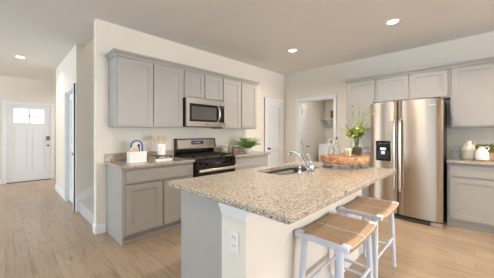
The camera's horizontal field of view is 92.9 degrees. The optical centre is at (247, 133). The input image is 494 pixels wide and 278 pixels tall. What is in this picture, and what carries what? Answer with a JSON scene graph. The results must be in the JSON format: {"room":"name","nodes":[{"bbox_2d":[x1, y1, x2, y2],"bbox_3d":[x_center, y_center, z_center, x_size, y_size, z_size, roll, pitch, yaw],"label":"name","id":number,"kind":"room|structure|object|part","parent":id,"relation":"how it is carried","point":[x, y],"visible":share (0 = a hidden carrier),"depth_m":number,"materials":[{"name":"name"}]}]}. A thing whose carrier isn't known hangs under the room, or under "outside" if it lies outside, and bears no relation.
{"room":"kitchen","nodes":[
{"label":"kitchen","id":0,"kind":"room"},
{"bbox_2d":[0,75,55,183],"bbox_3d":[-7.792,-0.085,4.330,0.120,2.740,9.620,0,0,44],"label":"wall","id":1,"kind":"structure","parent":0,"point":[12,88],"depth_m":6.23,"materials":[{"name":"paint"}]},
{"bbox_2d":[2,100,53,183],"bbox_3d":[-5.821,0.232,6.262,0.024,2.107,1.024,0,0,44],"label":"trim","id":2,"kind":"structure","parent":1,"relation":"attached to","point":[3,101],"depth_m":6.15,"materials":[{"name":"white paint"}]},
{"bbox_2d":[6,104,50,183],"bbox_3d":[-5.843,0.270,6.284,0.162,2.030,0.868,0,0,44],"label":"door","id":3,"kind":"structure","parent":1,"relation":"in","point":[27,126],"depth_m":6.26,"materials":[{"name":"white paint"}]},
{"bbox_2d":[56,44,84,210],"bbox_3d":[-3.725,-0.085,5.767,1.426,2.740,4.115,0,0,-9],"label":"wall","id":4,"kind":"structure","parent":0,"point":[71,70],"depth_m":3.91,"materials":[{"name":"paint"}]},
{"bbox_2d":[55,184,63,198],"bbox_3d":[-3.841,1.228,5.035,1.264,0.115,0.314,0,0,44],"label":"baseboard","id":5,"kind":"structure","parent":4,"relation":"attached to","point":[61,193],"depth_m":4.92,"materials":[{"name":"white paint"}]},
{"bbox_2d":[64,83,74,210],"bbox_3d":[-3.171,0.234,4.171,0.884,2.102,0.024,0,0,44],"label":"trim","id":6,"kind":"structure","parent":4,"relation":"attached to","point":[72,86],"depth_m":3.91,"materials":[{"name":"white paint"}]},
{"bbox_2d":[69,93,72,202],"bbox_3d":[-3.142,0.269,4.202,0.724,2.008,0.100,0,0,44],"label":"door","id":7,"kind":"structure","parent":4,"relation":"in","point":[71,94],"depth_m":4.39,"materials":[{"name":"white paint"}]},
{"bbox_2d":[85,19,283,231],"bbox_3d":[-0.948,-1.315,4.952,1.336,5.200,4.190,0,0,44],"label":"wall","id":8,"kind":"structure","parent":0,"point":[108,36],"depth_m":3.67,"materials":[{"name":"paint"}]},
{"bbox_2d":[76,185,93,211],"bbox_3d":[-1.875,0.283,4.771,0.014,2.003,2.639,0,0,44],"label":"trim","id":9,"kind":"structure","parent":8,"relation":"attached to","point":[89,193],"depth_m":3.91,"materials":[{"name":"white paint"}]},
{"bbox_2d":[93,223,105,234],"bbox_3d":[-1.933,1.228,3.050,0.133,0.115,0.116,0,0,44],"label":"baseboard","id":10,"kind":"structure","parent":8,"relation":"attached to","point":[101,228],"depth_m":3.00,"materials":[{"name":"white paint"}]},
{"bbox_2d":[121,140,129,148],"bbox_3d":[-1.681,0.160,3.228,0.008,0.120,0.120,0,0,44],"label":"light switch","id":11,"kind":"object","parent":8,"relation":"attached to","point":[125,144],"visible":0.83,"depth_m":3.23,"materials":[{"name":"white plastic"}]},
{"bbox_2d":[104,150,173,161],"bbox_3d":[-1.519,0.320,3.386,0.022,0.102,0.968,0,0,44],"label":"backsplash","id":12,"kind":"structure","parent":8,"relation":"attached to","point":[112,156],"depth_m":3.17,"materials":[{"name":"stone"}]},
{"bbox_2d":[109,55,182,127],"bbox_3d":[-1.396,-0.522,3.298,0.320,0.886,0.909,0,0,44],"label":"upper cabinet","id":13,"kind":"object","parent":8,"relation":"attached to","point":[142,94],"visible":1,"depth_m":3.10,"materials":[{"name":"beige paint"}]},
{"bbox_3d":[-1.444,-0.522,3.032,0.020,0.838,0.432,0,0,44],"label":"door","id":14,"kind":"part","parent":13,"relation":"part of","materials":[{"name":"beige paint"}]},
{"bbox_3d":[-1.131,-0.522,3.356,0.020,0.838,0.436,0,0,44],"label":"door","id":15,"kind":"part","parent":13,"relation":"part of","materials":[{"name":"beige paint"}]},
{"bbox_2d":[146,140,150,147],"bbox_3d":[-1.466,0.160,3.451,0.008,0.120,0.074,0,0,44],"label":"wall outlet","id":16,"kind":"object","parent":8,"relation":"attached to","point":[148,142],"visible":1,"depth_m":3.45,"materials":[{"name":"white plastic"}]},
{"bbox_2d":[105,48,259,85],"bbox_3d":[-0.806,-0.980,3.875,0.366,0.066,2.650,0,0,44],"label":"trim","id":17,"kind":"structure","parent":8,"relation":"attached to","point":[111,54],"depth_m":3.35,"materials":[{"name":"beige paint"}]},
{"bbox_2d":[183,70,221,100],"bbox_3d":[-0.814,-0.751,3.899,0.320,0.428,0.761,0,0,44],"label":"upper cabinet","id":18,"kind":"object","parent":8,"relation":"attached to","point":[195,85],"visible":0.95,"depth_m":3.74,"materials":[{"name":"beige paint"}]},
{"bbox_3d":[-0.836,-0.751,3.660,0.020,0.380,0.349,0,0,44],"label":"door","id":19,"kind":"part","parent":18,"relation":"part of","materials":[{"name":"beige paint"}]},
{"bbox_2d":[183,97,224,127],"bbox_3d":[-0.761,-0.316,3.849,0.463,0.437,0.747,0,0,44],"label":"microwave","id":20,"kind":"object","parent":18,"relation":"attached to","point":[197,112],"visible":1,"depth_m":3.68,"materials":[{"name":"silver metal"}]},
{"bbox_3d":[-0.476,-0.314,3.865,0.076,0.269,0.032,0,0,44],"label":"door handle","id":21,"kind":"part","parent":20,"relation":"part of","materials":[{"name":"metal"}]},
{"bbox_3d":[-0.451,-0.314,3.961,0.036,0.270,0.112,0,0,44],"label":"control panel","id":22,"kind":"part","parent":20,"relation":"part of","materials":[{"name":"black plastic"}]},
{"bbox_3d":[-0.575,-0.751,3.930,0.020,0.380,0.351,0,0,44],"label":"door","id":23,"kind":"part","parent":18,"relation":"part of","materials":[{"name":"beige paint"}]},
{"bbox_2d":[214,146,244,151],"bbox_3d":[-0.324,0.320,4.620,0.022,0.102,0.932,0,0,44],"label":"backsplash","id":24,"kind":"structure","parent":8,"relation":"attached to","point":[218,149],"depth_m":4.57,"materials":[{"name":"stone"}]},
{"bbox_2d":[212,78,255,128],"bbox_3d":[-0.240,-0.522,4.492,0.320,0.886,0.886,0,0,44],"label":"upper cabinet","id":25,"kind":"object","parent":8,"relation":"attached to","point":[239,98],"visible":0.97,"depth_m":4.35,"materials":[{"name":"beige paint"}]},
{"bbox_3d":[-0.286,-0.522,4.228,0.020,0.838,0.405,0,0,44],"label":"door","id":26,"kind":"part","parent":25,"relation":"part of","materials":[{"name":"beige paint"}]},
{"bbox_3d":[0.022,-0.522,4.546,0.020,0.838,0.405,0,0,44],"label":"door","id":27,"kind":"part","parent":25,"relation":"part of","materials":[{"name":"beige paint"}]},
{"bbox_2d":[264,97,283,163],"bbox_3d":[0.632,0.234,5.607,0.024,2.102,0.729,0,0,44],"label":"trim","id":28,"kind":"structure","parent":8,"relation":"attached to","point":[265,98],"depth_m":5.42,"materials":[{"name":"white paint"}]},
{"bbox_2d":[267,101,281,165],"bbox_3d":[0.648,0.264,5.591,0.082,2.018,0.597,0,0,44],"label":"door","id":29,"kind":"structure","parent":8,"relation":"in","point":[274,109],"depth_m":5.62,"materials":[{"name":"white paint"}]},
{"bbox_2d":[0,0,493,81],"bbox_3d":[0.880,-1.530,-0.831,19.820,0.150,14.270,0,0,44],"label":"ceiling","id":30,"kind":"structure","parent":0,"point":[257,33],"depth_m":3.24,"materials":[{"name":"paint"}]},
{"bbox_2d":[385,18,400,24],"bbox_3d":[1.892,-1.452,3.068,0.184,0.006,0.184,0,0,44],"label":"recessed light","id":31,"kind":"object","parent":30,"relation":"in","point":[395,20],"visible":1,"depth_m":3.06,"materials":[{"name":"white"}]},
{"bbox_2d":[0,178,493,277],"bbox_3d":[0.880,1.335,-0.831,19.820,0.100,14.270,0,0,44],"label":"floor","id":32,"kind":"structure","parent":0,"point":[42,236],"depth_m":2.57,"materials":[{"name":"brown wood"}]},
{"bbox_2d":[78,198,93,225],"bbox_3d":[-1.446,0.385,4.438,1.064,1.800,2.710,0,0,44],"label":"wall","id":33,"kind":"structure","parent":32,"relation":"on","point":[86,207],"depth_m":3.56,"materials":[{"name":"white paint"}]},
{"bbox_2d":[106,162,192,245],"bbox_3d":[-1.304,0.846,3.195,0.595,0.877,0.940,0,0,44],"label":"base cabinet","id":34,"kind":"object","parent":32,"relation":"on","point":[140,202],"visible":0.75,"depth_m":2.89,"materials":[{"name":"beige paint"}]},
{"bbox_3d":[-1.248,0.891,2.840,0.020,0.556,0.419,0,0,44],"label":"door","id":35,"kind":"part","parent":34,"relation":"part of","materials":[{"name":"beige paint"}]},
{"bbox_2d":[104,150,194,168],"bbox_3d":[-1.302,0.338,3.176,0.626,0.137,0.968,0,0,44],"label":"countertop","id":36,"kind":"structure","parent":34,"relation":"on","point":[117,160],"depth_m":3.07,"materials":[{"name":"beige stone"}]},
{"bbox_2d":[127,151,146,162],"bbox_3d":[-1.413,0.301,2.990,0.110,0.138,0.205,0,0,44],"label":"caddy","id":37,"kind":"object","parent":36,"relation":"on","point":[141,156],"visible":0.99,"depth_m":2.94,"materials":[{"name":"white ceramic"}]},
{"bbox_2d":[130,146,138,151],"bbox_3d":[-1.422,0.264,2.945,0.016,0.195,0.104,0,0,44],"label":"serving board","id":38,"kind":"object","parent":37,"relation":"in","point":[134,148],"visible":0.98,"depth_m":2.94,"materials":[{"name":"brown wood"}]},
{"bbox_2d":[130,140,142,150],"bbox_3d":[-1.419,0.224,2.997,0.014,0.276,0.156,0,0,44],"label":"serving board","id":39,"kind":"object","parent":37,"relation":"in","point":[135,142],"visible":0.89,"depth_m":3.00,"materials":[{"name":"blue ceramic"}]},
{"bbox_2d":[149,158,171,161],"bbox_3d":[-1.184,0.352,3.176,0.220,0.036,0.227,0,0,44],"label":"book","id":40,"kind":"object","parent":36,"relation":"on","point":[150,159],"visible":0.82,"depth_m":3.09,"materials":[{"name":"white paper"}]},
{"bbox_2d":[149,155,171,158],"bbox_3d":[-1.183,0.318,3.181,0.220,0.032,0.227,0,0,44],"label":"book","id":41,"kind":"object","parent":40,"relation":"on","point":[150,156],"visible":0.98,"depth_m":3.12,"materials":[{"name":"brown paper"}]},
{"bbox_2d":[157,144,165,154],"bbox_3d":[-1.187,0.224,3.230,0.115,0.155,0.116,0,0,44],"label":"utensil crock","id":42,"kind":"object","parent":41,"relation":"on","point":[161,148],"visible":0.88,"depth_m":3.18,"materials":[{"name":"white ceramic"}]},
{"bbox_3d":[-1.091,0.512,3.002,0.020,0.146,0.879,0,0,44],"label":"drawer","id":43,"kind":"part","parent":34,"relation":"part of","materials":[{"name":"beige paint"}]},
{"bbox_3d":[-0.932,0.891,3.166,0.020,0.556,0.416,0,0,44],"label":"door","id":44,"kind":"part","parent":34,"relation":"part of","materials":[{"name":"beige paint"}]},
{"bbox_2d":[174,138,236,177],"bbox_3d":[-0.668,0.686,3.770,0.676,1.196,0.760,0,0,44],"label":"range","id":45,"kind":"object","parent":32,"relation":"on","point":[207,161],"visible":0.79,"depth_m":3.71,"materials":[{"name":"black metal"}]},
{"bbox_2d":[174,155,234,160],"bbox_3d":[-0.690,0.378,3.791,0.615,0.022,0.760,0,0,44],"label":"cooktop","id":46,"kind":"object","parent":45,"relation":"in","point":[202,157],"depth_m":3.56,"materials":[{"name":"black metal"}]},
{"bbox_2d":[193,162,236,177],"bbox_3d":[-0.668,0.823,3.770,0.676,0.865,0.756,0,0,44],"label":"oven","id":47,"kind":"object","parent":45,"relation":"in","point":[199,168],"depth_m":3.49,"materials":[{"name":"black glass"}]},
{"bbox_3d":[-0.476,0.450,3.585,0.048,0.120,0.756,0,0,44],"label":"control panel","id":48,"kind":"part","parent":45,"relation":"part of","materials":[{"name":"black metal"}]},
{"bbox_2d":[181,170,293,277],"bbox_3d":[0.299,0.846,2.210,0.469,0.877,1.789,0,0,44],"label":"base cabinet","id":49,"kind":"object","parent":32,"relation":"on","point":[201,217],"visible":0.06,"depth_m":1.56,"materials":[{"name":"beige paint"}]},
{"bbox_3d":[-0.317,0.846,1.574,0.469,0.877,0.018,0,0,44],"label":"panel","id":50,"kind":"part","parent":49,"relation":"part of","materials":[{"name":"beige paint"}]},
{"bbox_2d":[168,161,395,223],"bbox_3d":[0.456,0.389,2.111,1.108,0.035,1.933,0,0,44],"label":"countertop","id":51,"kind":"structure","parent":49,"relation":"on","point":[286,199],"depth_m":1.60,"materials":[{"name":"beige stone"}]},
{"bbox_2d":[265,167,307,173],"bbox_3d":[0.429,0.501,2.424,0.397,0.188,0.752,0,0,44],"label":"sink","id":52,"kind":"object","parent":51,"relation":"in","point":[294,168],"visible":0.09,"depth_m":2.70,"materials":[{"name":"silver metal"}]},
{"bbox_2d":[295,165,301,174],"bbox_3d":[0.454,0.329,2.122,0.066,0.084,0.036,0,0,44],"label":"soap dispenser","id":53,"kind":"object","parent":51,"relation":"on","point":[299,168],"visible":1,"depth_m":2.10,"materials":[{"name":"silver metal"}]},
{"bbox_2d":[288,151,314,172],"bbox_3d":[0.516,0.272,2.285,0.288,0.197,0.060,0,0,44],"label":"kitchen faucet","id":54,"kind":"object","parent":51,"relation":"on","point":[310,168],"visible":0.99,"depth_m":2.22,"materials":[{"name":"silver metal"}]},
{"bbox_2d":[308,163,314,172],"bbox_3d":[0.597,0.321,2.205,0.060,0.100,0.060,0,0,44],"label":"faucet","id":55,"kind":"object","parent":54,"relation":"on","point":[311,167],"depth_m":2.19,"materials":[{"name":"silver metal"}]},
{"bbox_2d":[320,154,369,168],"bbox_3d":[1.054,0.307,2.551,0.512,0.125,0.377,0,0,2],"label":"wood riser","id":56,"kind":"object","parent":51,"relation":"on","point":[341,159],"visible":0.96,"depth_m":2.40,"materials":[{"name":"brown wood"}]},
{"bbox_2d":[328,140,334,155],"bbox_3d":[0.903,0.162,2.546,0.068,0.165,0.068,0,0,44],"label":"glass bottle","id":57,"kind":"object","parent":56,"relation":"on","point":[331,152],"visible":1,"depth_m":2.52,"materials":[{"name":"white"}]},
{"bbox_2d":[333,137,339,154],"bbox_3d":[0.998,0.142,2.646,0.074,0.205,0.074,0,0,44],"label":"glass bottle","id":58,"kind":"object","parent":56,"relation":"on","point":[336,146],"visible":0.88,"depth_m":2.62,"materials":[{"name":"white"}]},
{"bbox_2d":[344,148,351,155],"bbox_3d":[1.068,0.199,2.506,0.077,0.092,0.077,0,0,44],"label":"candle","id":59,"kind":"object","parent":56,"relation":"on","point":[347,152],"visible":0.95,"depth_m":2.48,"materials":[{"name":"beige wax"}]},
{"bbox_2d":[340,99,382,155],"bbox_3d":[1.235,-0.066,2.588,0.432,0.620,0.234,0,0,-19],"label":"glass vase","id":60,"kind":"object","parent":56,"relation":"on","point":[356,139],"visible":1,"depth_m":2.52,"materials":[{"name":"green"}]},
{"bbox_3d":[0.294,0.509,2.527,0.020,0.152,0.640,0,0,44],"label":"false drawer","id":61,"kind":"part","parent":49,"relation":"part of","materials":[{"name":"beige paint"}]},
{"bbox_2d":[235,154,267,170],"bbox_3d":[-0.126,0.846,4.412,0.595,0.877,0.905,0,0,44],"label":"base cabinet","id":62,"kind":"object","parent":32,"relation":"on","point":[242,163],"visible":0.16,"depth_m":4.18,"materials":[{"name":"beige paint"}]},
{"bbox_2d":[214,146,270,157],"bbox_3d":[-0.107,0.338,4.410,0.626,0.137,0.932,0,0,44],"label":"countertop","id":63,"kind":"structure","parent":62,"relation":"on","point":[242,153],"depth_m":4.35,"materials":[{"name":"beige stone"}]},
{"bbox_2d":[221,145,228,152],"bbox_3d":[-0.412,0.291,4.210,0.156,0.158,0.156,0,0,44],"label":"glass canister","id":64,"kind":"object","parent":63,"relation":"on","point":[224,148],"visible":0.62,"depth_m":4.14,"materials":[{"name":"white"}]},
{"bbox_2d":[231,145,238,153],"bbox_3d":[-0.225,0.296,4.146,0.136,0.148,0.136,0,0,44],"label":"glass canister","id":65,"kind":"object","parent":63,"relation":"on","point":[234,149],"visible":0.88,"depth_m":4.08,"materials":[{"name":"white"}]},
{"bbox_2d":[234,137,260,152],"bbox_3d":[-0.017,0.225,4.489,0.515,0.290,0.610,0,0,19],"label":"potted fern","id":66,"kind":"object","parent":63,"relation":"on","point":[244,142],"visible":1,"depth_m":4.41,"materials":[{"name":"green plant"}]},
{"bbox_2d":[243,148,252,152],"bbox_3d":[-0.002,0.327,4.484,0.196,0.087,0.196,0,0,44],"label":"bowl","id":67,"kind":"object","parent":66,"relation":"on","point":[247,150],"depth_m":4.42,"materials":[{"name":"white ceramic"}]},
{"bbox_2d":[319,139,332,161],"bbox_3d":[2.508,0.727,6.759,0.680,1.114,0.660,0,0,44],"label":"washing machine","id":68,"kind":"object","parent":32,"relation":"on","point":[323,148],"visible":0.19,"depth_m":6.68,"materials":[{"name":"white metal"}]},
{"bbox_2d":[295,211,377,277],"bbox_3d":[0.629,0.968,1.642,0.366,0.635,0.628,0,0,44],"label":"bar stool","id":69,"kind":"object","parent":32,"relation":"on","point":[342,233],"visible":1,"depth_m":1.58,"materials":[{"name":"brown wicker"}]},
{"bbox_3d":[0.353,0.983,1.536,0.096,0.605,0.041,0,0,-31],"label":"leg","id":70,"kind":"part","parent":69,"relation":"part of","materials":[{"name":"white paint"}]},
{"bbox_3d":[0.446,0.669,1.453,0.354,0.032,0.030,0,0,44],"label":"rail","id":71,"kind":"part","parent":69,"relation":"part of","materials":[{"name":"white paint"}]},
{"bbox_3d":[0.726,0.983,1.921,0.041,0.605,0.096,0,0,29],"label":"leg","id":72,"kind":"part","parent":69,"relation":"part of","materials":[{"name":"white paint"}]},
{"bbox_3d":[0.629,0.680,1.642,0.361,0.056,0.496,0,0,44],"label":"woven seat","id":73,"kind":"part","parent":69,"relation":"part of","materials":[{"name":"brown wicker"}]},
{"bbox_3d":[0.532,0.983,1.362,0.041,0.605,0.096,0,0,29],"label":"leg","id":74,"kind":"part","parent":69,"relation":"part of","materials":[{"name":"white paint"}]},
{"bbox_3d":[0.812,0.669,1.831,0.354,0.032,0.030,0,0,44],"label":"rail","id":75,"kind":"part","parent":69,"relation":"part of","materials":[{"name":"white paint"}]},
{"bbox_3d":[0.905,0.983,1.747,0.096,0.605,0.041,0,0,-31],"label":"leg","id":76,"kind":"part","parent":69,"relation":"part of","materials":[{"name":"white paint"}]},
{"bbox_2d":[356,157,370,196],"bbox_3d":[2.085,0.846,4.347,0.528,0.877,0.597,0,0,44],"label":"base cabinet","id":77,"kind":"object","parent":32,"relation":"on","point":[366,191],"visible":0.02,"depth_m":3.99,"materials":[{"name":"beige paint"}]},
{"bbox_2d":[340,147,370,156],"bbox_3d":[2.067,0.338,4.339,0.554,0.137,0.634,0,0,44],"label":"countertop","id":78,"kind":"structure","parent":77,"relation":"on","point":[366,150],"depth_m":4.49,"materials":[{"name":"beige stone"}]},
{"bbox_3d":[1.885,0.891,4.139,0.474,0.556,0.020,0,0,44],"label":"door","id":79,"kind":"part","parent":77,"relation":"part of","materials":[{"name":"beige paint"}]},
{"bbox_2d":[338,196,398,277],"bbox_3d":[1.105,0.968,2.142,0.366,0.635,0.628,0,0,44],"label":"bar stool","id":80,"kind":"object","parent":32,"relation":"on","point":[375,209],"visible":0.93,"depth_m":2.06,"materials":[{"name":"white paint"}]},
{"bbox_3d":[0.922,0.669,1.953,0.354,0.032,0.030,0,0,44],"label":"rail","id":81,"kind":"part","parent":80,"relation":"part of","materials":[{"name":"white paint"}]},
{"bbox_3d":[1.202,0.983,2.422,0.041,0.605,0.096,0,0,29],"label":"leg","id":82,"kind":"part","parent":80,"relation":"part of","materials":[{"name":"white paint"}]},
{"bbox_3d":[1.105,0.680,2.142,0.361,0.056,0.496,0,0,44],"label":"woven seat","id":83,"kind":"part","parent":80,"relation":"part of","materials":[{"name":"brown wicker"}]},
{"bbox_3d":[1.009,0.983,1.863,0.041,0.605,0.096,0,0,29],"label":"leg","id":84,"kind":"part","parent":80,"relation":"part of","materials":[{"name":"white paint"}]},
{"bbox_3d":[1.382,0.983,2.248,0.096,0.605,0.041,0,0,-31],"label":"leg","id":85,"kind":"part","parent":80,"relation":"part of","materials":[{"name":"white paint"}]},
{"bbox_2d":[371,97,446,228],"bbox_3d":[2.527,0.396,3.707,0.900,1.777,0.844,0,0,44],"label":"refrigerator","id":86,"kind":"object","parent":32,"relation":"on","point":[409,137],"visible":0.83,"depth_m":3.38,"materials":[{"name":"silver metal"}]},
{"bbox_3d":[2.093,0.273,3.635,0.200,0.305,0.017,0,0,44],"label":"dispenser panel","id":87,"kind":"part","parent":86,"relation":"part of","materials":[{"name":"black plastic"}]},
{"bbox_3d":[2.120,0.366,3.667,0.371,1.687,0.088,0,0,44],"label":"freezer door","id":88,"kind":"part","parent":86,"relation":"part of","materials":[{"name":"silver metal"}]},
{"bbox_3d":[2.183,0.335,3.510,0.033,1.092,0.083,0,0,44],"label":"door handle","id":89,"kind":"part","parent":86,"relation":"part of","materials":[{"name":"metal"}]},
{"bbox_3d":[2.234,0.335,3.460,0.033,1.092,0.083,0,0,44],"label":"door handle","id":90,"kind":"part","parent":86,"relation":"part of","materials":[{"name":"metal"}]},
{"bbox_3d":[2.446,0.366,3.351,0.521,1.687,0.088,0,0,44],"label":"fresh food door","id":91,"kind":"part","parent":86,"relation":"part of","materials":[{"name":"silver metal"}]},
{"bbox_2d":[447,163,493,233],"bbox_3d":[3.317,0.846,3.155,0.943,0.877,0.597,0,0,44],"label":"base cabinet","id":92,"kind":"object","parent":32,"relation":"on","point":[470,187],"visible":0.97,"depth_m":3.11,"materials":[{"name":"beige paint"}]},
{"bbox_2d":[446,150,493,165],"bbox_3d":[3.316,0.338,3.130,0.989,0.137,0.634,0,0,44],"label":"countertop","id":93,"kind":"structure","parent":92,"relation":"on","point":[454,157],"depth_m":3.18,"materials":[{"name":"beige stone"}]},
{"bbox_2d":[460,140,475,159],"bbox_3d":[3.095,0.236,3.309,0.169,0.268,0.166,0,0,44],"label":"jug","id":94,"kind":"object","parent":93,"relation":"on","point":[467,150],"visible":0.98,"depth_m":3.26,"materials":[{"name":"beige ceramic"}]},
{"bbox_2d":[474,146,489,160],"bbox_3d":[3.141,0.271,3.152,0.148,0.198,0.144,0,0,44],"label":"jug","id":95,"kind":"object","parent":93,"relation":"on","point":[481,154],"visible":0.98,"depth_m":3.11,"materials":[{"name":"beige ceramic"}]},
{"bbox_2d":[475,143,493,159],"bbox_3d":[3.333,0.251,3.280,0.153,0.238,0.262,0,0,-41],"label":"potted plant","id":96,"kind":"object","parent":93,"relation":"on","point":[491,150],"visible":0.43,"depth_m":3.23,"materials":[{"name":"green plant"}]},
{"bbox_3d":[3.338,0.320,3.282,0.230,0.100,0.120,0,0,44],"label":"pot","id":97,"kind":"part","parent":96,"relation":"part of","materials":[{"name":"beige ceramic"}]},
{"bbox_3d":[3.118,0.512,2.945,0.899,0.146,0.020,0,0,44],"label":"drawer","id":98,"kind":"part","parent":92,"relation":"part of","materials":[{"name":"beige paint"}]},
{"bbox_3d":[3.118,0.891,2.945,0.891,0.556,0.020,0,0,44],"label":"door","id":99,"kind":"part","parent":92,"relation":"part of","materials":[{"name":"beige paint"}]},
{"bbox_2d":[222,189,361,277],"bbox_3d":[0.540,0.846,1.975,0.202,0.878,1.792,0,0,44],"label":"wall","id":100,"kind":"structure","parent":0,"point":[268,248],"depth_m":1.43,"materials":[{"name":"paint"}]},
{"bbox_2d":[229,229,238,253],"bbox_3d":[-0.079,0.610,1.320,0.074,0.120,0.008,0,0,44],"label":"wall outlet","id":101,"kind":"object","parent":100,"relation":"attached to","point":[233,235],"visible":1,"depth_m":1.31,"materials":[{"name":"white plastic"}]},
{"bbox_2d":[231,242,235,249],"bbox_3d":[-0.081,0.634,1.318,0.034,0.032,0.002,0,0,44],"label":"socket","id":102,"kind":"object","parent":101,"relation":"attached to","point":[233,244],"depth_m":1.32,"materials":[{"name":"white plastic"}]},
{"bbox_2d":[218,202,260,221],"bbox_3d":[0.548,0.442,1.966,0.227,0.070,1.842,0,0,44],"label":"trim","id":103,"kind":"structure","parent":100,"relation":"attached to","point":[239,214],"depth_m":1.29,"materials":[{"name":"white paint"}]},
{"bbox_2d":[323,244,362,277],"bbox_3d":[0.545,1.228,1.970,0.216,0.115,1.820,0,0,44],"label":"baseboard","id":104,"kind":"structure","parent":100,"relation":"attached to","point":[354,255],"depth_m":2.28,"materials":[{"name":"white paint"}]},
{"bbox_2d":[302,99,332,161],"bbox_3d":[2.525,-0.085,5.986,2.340,2.740,2.127,0,0,44],"label":"wall","id":105,"kind":"structure","parent":0,"point":[319,131],"depth_m":7.04,"materials":[{"name":"paint"}]},
{"bbox_2d":[321,118,332,126],"bbox_3d":[2.858,-0.316,6.760,1.498,0.242,0.308,0,0,44],"label":"wall shelf","id":106,"kind":"object","parent":105,"relation":"attached to","point":[329,120],"visible":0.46,"depth_m":7.18,"materials":[{"name":"white paint"}]},
{"bbox_2d":[344,151,351,155],"bbox_3d":[1.068,0.220,2.506,0.077,0.050,0.077,0,0,44],"label":"glass cup","id":107,"kind":"object","parent":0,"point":[346,153],"depth_m":2.48,"materials":[{"name":"white"}]},
{"bbox_2d":[284,32,493,213],"bbox_3d":[6.184,-0.085,0.879,14.578,2.740,0.120,0,0,44],"label":"wall","id":108,"kind":"structure","parent":0,"point":[328,80],"depth_m":4.51,"materials":[{"name":"paint"}]},
{"bbox_2d":[301,103,308,160],"bbox_3d":[1.462,0.269,6.034,0.095,2.008,0.772,0,0,23],"label":"door","id":109,"kind":"structure","parent":108,"relation":"in","point":[304,146],"depth_m":6.06,"materials":[{"name":"white paint"}]},
{"bbox_2d":[295,94,336,160],"bbox_3d":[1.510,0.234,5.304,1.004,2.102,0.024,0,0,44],"label":"trim","id":110,"kind":"structure","parent":108,"relation":"attached to","point":[334,96],"depth_m":5.39,"materials":[{"name":"white paint"}]},
{"bbox_2d":[347,79,375,128],"bbox_3d":[2.183,-0.522,4.435,0.516,0.886,0.336,0,0,44],"label":"upper cabinet","id":111,"kind":"object","parent":108,"relation":"attached to","point":[361,92],"visible":0.7,"depth_m":4.32,"materials":[{"name":"beige paint"}]},
{"bbox_2d":[363,147,370,151],"bbox_3d":[2.281,0.320,4.559,0.554,0.102,0.022,0,0,44],"label":"backsplash","id":112,"kind":"structure","parent":108,"relation":"attached to","point":[365,149],"depth_m":4.53,"materials":[{"name":"stone"}]},
{"bbox_2d":[376,69,449,101],"bbox_3d":[2.725,-0.746,3.910,0.990,0.438,0.336,0,0,44],"label":"upper cabinet","id":113,"kind":"object","parent":108,"relation":"attached to","point":[424,85],"visible":0.97,"depth_m":3.74,"materials":[{"name":"beige paint"}]},
{"bbox_3d":[2.439,-0.746,3.967,0.446,0.390,0.020,0,0,44],"label":"door","id":114,"kind":"part","parent":113,"relation":"part of","materials":[{"name":"beige paint"}]},
{"bbox_3d":[2.789,-0.746,3.628,0.449,0.390,0.020,0,0,44],"label":"door","id":115,"kind":"part","parent":113,"relation":"part of","materials":[{"name":"beige paint"}]},
{"bbox_2d":[343,56,493,83],"bbox_3d":[2.856,-0.980,3.751,2.526,0.066,0.382,0,0,44],"label":"trim","id":116,"kind":"structure","parent":108,"relation":"attached to","point":[488,59],"depth_m":3.62,"materials":[{"name":"beige paint"}]},
{"bbox_2d":[450,150,459,156],"bbox_3d":[3.530,0.320,3.350,0.989,0.102,0.022,0,0,44],"label":"backsplash","id":117,"kind":"structure","parent":108,"relation":"attached to","point":[453,153],"depth_m":3.65,"materials":[{"name":"stone"}]},
{"bbox_2d":[450,62,493,127],"bbox_3d":[3.414,-0.522,3.242,0.926,0.886,0.336,0,0,44],"label":"upper cabinet","id":118,"kind":"object","parent":108,"relation":"attached to","point":[471,87],"visible":1,"depth_m":3.29,"materials":[{"name":"beige paint"}]}
]}

